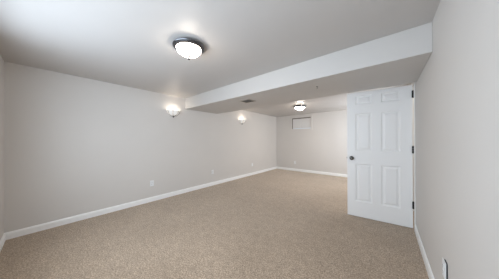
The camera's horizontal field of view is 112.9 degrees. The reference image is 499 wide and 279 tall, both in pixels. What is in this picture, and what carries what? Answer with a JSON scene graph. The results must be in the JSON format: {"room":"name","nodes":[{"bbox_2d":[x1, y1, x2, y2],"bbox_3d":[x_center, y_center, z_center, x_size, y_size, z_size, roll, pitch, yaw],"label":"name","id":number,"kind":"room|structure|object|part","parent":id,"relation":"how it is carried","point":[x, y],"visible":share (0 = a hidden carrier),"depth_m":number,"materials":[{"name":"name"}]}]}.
{"room":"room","nodes":[
{"label":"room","id":0,"kind":"room"},
{"bbox_2d":[0,55,3,239],"bbox_3d":[-1.585,0.133,0.761,4.024,2.258,0.120,0,0,40],"label":"wall","id":1,"kind":"structure","parent":0,"point":[1,58],"depth_m":1.98,"materials":[{"name":"paint"}]},
{"bbox_2d":[0,233,5,251],"bbox_3d":[-1.539,1.216,0.810,3.996,0.092,0.014,0,0,40],"label":"baseboard","id":2,"kind":"structure","parent":1,"relation":"attached to","point":[3,239],"depth_m":1.97,"materials":[{"name":"white paint"}]},
{"bbox_2d":[4,61,275,232],"bbox_3d":[-1.005,0.143,4.714,0.120,2.258,6.952,0,0,40],"label":"wall","id":3,"kind":"structure","parent":0,"point":[74,145],"depth_m":2.82,"materials":[{"name":"paint"}]},
{"bbox_2d":[5,166,276,239],"bbox_3d":[-0.950,1.226,4.668,0.014,0.092,6.712,0,0,40],"label":"baseboard","id":4,"kind":"structure","parent":3,"relation":"attached to","point":[28,230],"depth_m":2.84,"materials":[{"name":"white paint"}]},
{"bbox_2d":[167,110,179,117],"bbox_3d":[-1.676,-0.573,3.703,0.140,0.160,0.286,0,0,40],"label":"wall sconce","id":5,"kind":"object","parent":3,"relation":"attached to","point":[173,113],"visible":1,"depth_m":3.67,"materials":[{"name":"white glass"}]},
{"bbox_2d":[0,169,428,278],"bbox_3d":[0.952,1.312,3.096,5.189,0.100,6.952,0,0,40],"label":"floor","id":6,"kind":"structure","parent":0,"point":[275,223],"depth_m":2.05,"materials":[{"name":"carpet"}]},
{"bbox_2d":[0,0,440,116],"bbox_3d":[0.589,-1.044,3.398,4.264,0.100,6.952,0,0,40],"label":"ceiling","id":7,"kind":"structure","parent":0,"point":[128,43],"depth_m":1.59,"materials":[{"name":"paint"}]},
{"bbox_2d":[172,38,204,59],"bbox_3d":[-0.636,-0.915,1.740,0.316,0.162,0.316,0,0,40],"label":"ceiling light","id":8,"kind":"object","parent":7,"relation":"attached to","point":[189,48],"visible":1,"depth_m":1.66,"materials":[{"name":"white glass"}]},
{"bbox_2d":[294,105,305,110],"bbox_3d":[1.484,-0.911,4.885,0.354,0.162,0.354,0,0,40],"label":"ceiling light","id":9,"kind":"object","parent":7,"relation":"attached to","point":[298,107],"visible":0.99,"depth_m":4.79,"materials":[{"name":"white glass"}]},
{"bbox_2d":[185,22,431,113],"bbox_3d":[0.315,-0.866,3.065,4.024,0.257,0.971,0,0,40],"label":"soffit","id":10,"kind":"structure","parent":7,"relation":"attached to","point":[399,58],"depth_m":2.09,"materials":[{"name":"paint"}]},
{"bbox_2d":[240,99,254,102],"bbox_3d":[-0.035,-0.730,3.156,0.240,0.014,0.210,0,0,40],"label":"air vent","id":11,"kind":"object","parent":10,"relation":"attached to","point":[246,100],"visible":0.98,"depth_m":3.16,"materials":[{"name":"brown metal"}]},
{"bbox_2d":[276,110,346,173],"bbox_3d":[2.769,0.137,6.027,4.024,2.258,0.120,0,0,40],"label":"wall","id":12,"kind":"structure","parent":0,"point":[323,148],"depth_m":6.17,"materials":[{"name":"paint"}]},
{"bbox_2d":[291,115,311,129],"bbox_3d":[2.051,-0.648,6.565,0.880,0.545,0.066,0,0,40],"label":"window","id":13,"kind":"structure","parent":12,"relation":"in","point":[305,122],"depth_m":6.53,"materials":[{"name":"paint"}]},
{"bbox_3d":[2.062,-0.635,6.560,0.732,0.385,0.020,0,0,40],"label":"panel","id":14,"kind":"part","parent":13,"relation":"part of","materials":[{"name":"white"}]},
{"bbox_2d":[277,167,346,176],"bbox_3d":[2.735,1.220,5.967,4.010,0.092,0.014,0,0,40],"label":"baseboard","id":15,"kind":"structure","parent":12,"relation":"attached to","point":[284,168],"depth_m":6.19,"materials":[{"name":"white paint"}]},
{"bbox_2d":[408,0,498,278],"bbox_3d":[2.189,0.126,2.074,0.120,2.258,6.952,0,0,40],"label":"wall","id":16,"kind":"structure","parent":0,"point":[457,88],"depth_m":0.87,"materials":[{"name":"paint"}]},
{"bbox_2d":[347,85,413,227],"bbox_3d":[1.980,0.238,2.569,0.822,2.022,0.177,0,0,34],"label":"door","id":17,"kind":"structure","parent":16,"relation":"in","point":[380,148],"depth_m":2.53,"materials":[{"name":"white paint"}]},
{"bbox_2d":[411,83,415,225],"bbox_3d":[2.620,0.201,2.603,0.130,2.109,0.948,0,0,40],"label":"door frame","id":18,"kind":"structure","parent":16,"relation":"attached to","point":[412,84],"depth_m":2.29,"materials":[{"name":"white paint"}]},
{"bbox_2d":[414,224,433,278],"bbox_3d":[1.137,1.209,0.900,0.014,0.092,3.563,0,0,40],"label":"baseboard","id":19,"kind":"structure","parent":16,"relation":"attached to","point":[425,259],"depth_m":1.71,"materials":[{"name":"white paint"}]},
{"bbox_2d":[442,258,447,278],"bbox_3d":[1.308,0.870,1.111,0.016,0.116,0.072,0,0,40],"label":"wall outlet","id":20,"kind":"object","parent":16,"relation":"attached to","point":[444,263],"visible":1,"depth_m":1.09,"materials":[{"name":"white plastic"}]},
{"bbox_3d":[1.307,0.870,1.112,0.006,0.116,0.072,0,0,40],"label":"plate","id":21,"kind":"part","parent":20,"relation":"part of","materials":[{"name":"white plastic"}]}
]}

